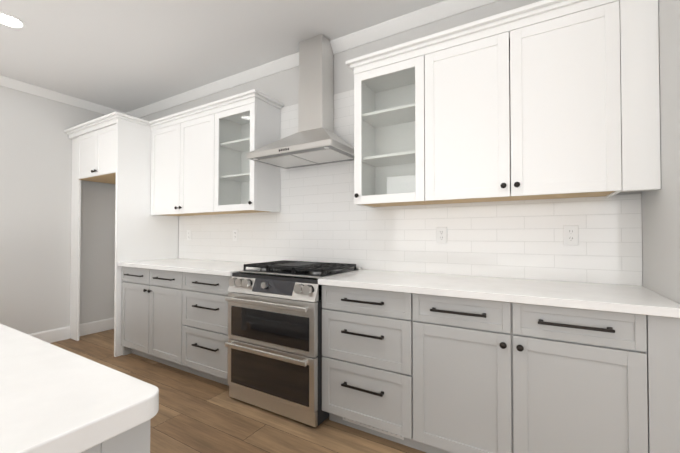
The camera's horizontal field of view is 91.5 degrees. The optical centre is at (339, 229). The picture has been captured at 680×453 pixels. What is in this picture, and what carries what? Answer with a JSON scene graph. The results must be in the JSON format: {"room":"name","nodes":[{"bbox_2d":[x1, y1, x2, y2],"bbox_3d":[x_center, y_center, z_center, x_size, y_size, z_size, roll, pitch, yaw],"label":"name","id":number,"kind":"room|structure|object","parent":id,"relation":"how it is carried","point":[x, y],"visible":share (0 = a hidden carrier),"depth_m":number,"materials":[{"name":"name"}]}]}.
{"room":"kitchen","nodes":[
{"label":"kitchen","id":0,"kind":"room"},
{"bbox_2d":[0,85,115,333],"bbox_3d":[-4.875,-0.182,0.939,0.140,2.760,8.000,0,-1,31],"label":"wall","id":1,"kind":"structure","parent":0,"point":[35,199],"depth_m":3.61,"materials":[{"name":"white paint"}]},
{"bbox_2d":[0,75,126,114],"bbox_3d":[-4.787,-1.521,0.906,0.064,0.081,8.000,0,-1,31],"label":"crown molding","id":2,"kind":"structure","parent":1,"relation":"attached to","point":[8,82],"depth_m":3.65,"materials":[{"name":"white wood"}]},
{"bbox_2d":[28,317,113,342],"bbox_3d":[-4.812,1.127,0.873,0.016,0.140,7.982,0,-1,31],"label":"baseboard","id":3,"kind":"structure","parent":1,"relation":"attached to","point":[55,335],"depth_m":3.86,"materials":[{"name":"white wood"}]},
{"bbox_2d":[0,0,443,112],"bbox_3d":[-1.994,-1.614,-0.573,10.000,0.060,8.300,0,-1,31],"label":"ceiling","id":4,"kind":"structure","parent":0,"point":[126,56],"depth_m":2.66,"materials":[{"name":"white paint"}]},
{"bbox_2d":[0,12,25,28],"bbox_3d":[-2.434,-1.535,2.430,0.190,0.009,0.190,0,-1,31],"label":"recessed light","id":5,"kind":"object","parent":4,"relation":"in","point":[8,20],"visible":1,"depth_m":2.43,"materials":[{"name":"white"}]},
{"bbox_2d":[50,329,425,452],"bbox_3d":[-1.994,1.206,-0.614,10.000,0.060,8.300,0,-1,31],"label":"floor","id":6,"kind":"structure","parent":0,"point":[197,414],"depth_m":2.08,"materials":[{"name":"brown wood"}]},
{"bbox_2d":[88,423,149,452],"bbox_3d":[-1.793,0.755,0.654,2.624,0.877,1.339,0,-1,31],"label":"kitchen island","id":7,"kind":"object","parent":6,"relation":"on","point":[135,441],"depth_m":0.54,"materials":[{"name":"grey paint"}]},
{"bbox_2d":[0,323,158,452],"bbox_3d":[-1.793,0.297,0.660,2.660,0.038,1.376,0,-1,31],"label":"island countertop","id":8,"kind":"structure","parent":7,"relation":"on","point":[54,399],"depth_m":0.54,"materials":[{"name":"white stone"}]},
{"bbox_2d":[64,111,177,356],"bbox_3d":[-2.468,0.054,3.748,1.130,2.370,0.686,0,-1,31],"label":"enclosure","id":9,"kind":"object","parent":6,"relation":"on","point":[113,147],"visible":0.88,"depth_m":3.44,"materials":[{"name":"white paint"}]},
{"bbox_2d":[121,266,180,369],"bbox_3d":[-1.579,0.792,3.260,0.966,0.880,0.599,0,-1,31],"label":"base cabinet","id":10,"kind":"object","parent":6,"relation":"on","point":[177,319],"depth_m":2.99,"materials":[{"name":"grey paint"}]},
{"bbox_2d":[117,258,254,275],"bbox_3d":[-1.319,0.331,3.091,1.592,0.035,0.637,0,-1,31],"label":"countertop","id":11,"kind":"structure","parent":10,"relation":"on","point":[221,268],"depth_m":2.89,"materials":[{"name":"white stone"}]},
{"bbox_2d":[181,272,231,385],"bbox_3d":[-0.920,0.786,2.870,0.688,0.880,0.599,0,-1,31],"label":"base cabinet","id":12,"kind":"object","parent":6,"relation":"on","point":[204,307],"depth_m":2.62,"materials":[{"name":"grey paint"}]},
{"bbox_2d":[225,260,361,426],"bbox_3d":[-0.329,0.736,2.441,0.762,0.966,0.696,0,-1,31],"label":"range","id":13,"kind":"object","parent":6,"relation":"on","point":[273,344],"visible":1,"depth_m":2.16,"materials":[{"name":"silver metal"}]},
{"bbox_2d":[322,285,425,451],"bbox_3d":[0.311,0.776,2.140,0.640,0.880,0.599,0,-1,31],"label":"base cabinet","id":14,"kind":"object","parent":6,"relation":"on","point":[374,341],"depth_m":1.86,"materials":[{"name":"grey paint"}]},
{"bbox_2d":[426,295,679,452],"bbox_3d":[0.984,0.770,1.741,1.048,0.880,0.599,0,-1,31],"label":"base cabinet","id":15,"kind":"object","parent":6,"relation":"on","point":[432,373],"depth_m":1.45,"materials":[{"name":"grey paint"}]},
{"bbox_2d":[318,269,679,317],"bbox_3d":[0.726,0.314,1.879,1.626,0.035,0.637,0,-1,31],"label":"countertop","id":16,"kind":"structure","parent":15,"relation":"on","point":[633,299],"depth_m":1.63,"materials":[{"name":"white stone"}]},
{"bbox_2d":[140,0,642,282],"bbox_3d":[0.564,-0.160,2.446,8.700,2.760,0.140,0,-1,31],"label":"wall","id":17,"kind":"structure","parent":0,"point":[282,87],"depth_m":2.70,"materials":[{"name":"white paint"}]},
{"bbox_2d":[150,105,235,216],"bbox_3d":[-1.465,-0.624,3.377,1.064,0.939,0.318,0,-1,31],"label":"upper cabinet","id":18,"kind":"object","parent":17,"relation":"attached to","point":[201,164],"depth_m":3.21,"materials":[{"name":"white paint"}]},
{"bbox_2d":[216,93,279,212],"bbox_3d":[-0.866,-0.629,3.021,0.560,0.939,0.318,0,-1,31],"label":"upper cabinet","id":19,"kind":"object","parent":17,"relation":"attached to","point":[248,124],"depth_m":2.93,"materials":[{"name":"white paint"}]},
{"bbox_2d":[246,34,353,168],"bbox_3d":[-0.273,-1.041,2.585,0.780,0.989,0.476,0,-1,31],"label":"range hood","id":20,"kind":"object","parent":17,"relation":"attached to","point":[314,140],"visible":0.92,"depth_m":2.61,"materials":[{"name":"silver metal"}]},
{"bbox_2d":[127,0,499,117],"bbox_3d":[-0.607,-1.490,3.041,5.079,0.081,0.064,0,-1,31],"label":"crown molding","id":21,"kind":"structure","parent":17,"relation":"attached to","point":[422,16],"depth_m":2.65,"materials":[{"name":"white wood"}]},
{"bbox_2d":[350,40,437,207],"bbox_3d":[0.410,-0.640,2.265,0.545,0.939,0.318,0,-1,31],"label":"upper cabinet","id":22,"kind":"object","parent":17,"relation":"attached to","point":[394,93],"depth_m":2.24,"materials":[{"name":"white paint"}]},
{"bbox_2d":[178,90,642,285],"bbox_3d":[-0.123,-0.401,2.771,3.986,1.428,0.008,0,-1,31],"label":"tile backsplash","id":23,"kind":"structure","parent":17,"relation":"attached to","point":[320,216],"depth_m":2.36,"materials":[{"name":"white tile"}]},
{"bbox_2d":[187,230,190,239],"bbox_3d":[-1.676,0.058,3.676,0.070,0.114,0.007,0,-1,31],"label":"electrical outlet","id":24,"kind":"object","parent":23,"relation":"attached to","point":[188,234],"visible":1,"depth_m":3.67,"materials":[{"name":"white plastic"}]},
{"bbox_2d":[233,229,237,240],"bbox_3d":[-1.043,0.053,3.300,0.070,0.114,0.007,0,-1,31],"label":"electrical outlet","id":25,"kind":"object","parent":23,"relation":"attached to","point":[235,234],"visible":1,"depth_m":3.29,"materials":[{"name":"white plastic"}]},
{"bbox_2d":[436,227,446,243],"bbox_3d":[0.696,0.038,2.270,0.070,0.114,0.007,0,-1,31],"label":"electrical outlet","id":26,"kind":"object","parent":23,"relation":"attached to","point":[441,234],"visible":1,"depth_m":2.27,"materials":[{"name":"white plastic"}]},
{"bbox_2d":[564,225,578,245],"bbox_3d":[1.323,0.032,1.898,0.070,0.114,0.007,0,-1,31],"label":"electrical outlet","id":27,"kind":"object","parent":23,"relation":"attached to","point":[571,235],"visible":1,"depth_m":1.90,"materials":[{"name":"white plastic"}]},
{"bbox_2d":[434,0,625,203],"bbox_3d":[0.969,-0.645,1.933,0.985,0.939,0.318,0,-1,31],"label":"upper cabinet","id":28,"kind":"object","parent":17,"relation":"attached to","point":[549,99],"depth_m":1.73,"materials":[{"name":"white paint"}]},
{"bbox_2d":[626,0,660,191],"bbox_3d":[1.425,-0.649,1.664,0.189,0.939,0.318,0,-1,31],"label":"filler panel","id":29,"kind":"object","parent":17,"relation":"attached to","point":[643,163],"depth_m":1.51,"materials":[{"name":"white paint"}]},
{"bbox_2d":[641,0,679,303],"bbox_3d":[1.492,-0.174,1.458,0.125,2.760,0.615,0,-1,31],"label":"wall","id":30,"kind":"structure","parent":0,"point":[661,241],"depth_m":1.41,"materials":[{"name":"white paint"}]}
]}

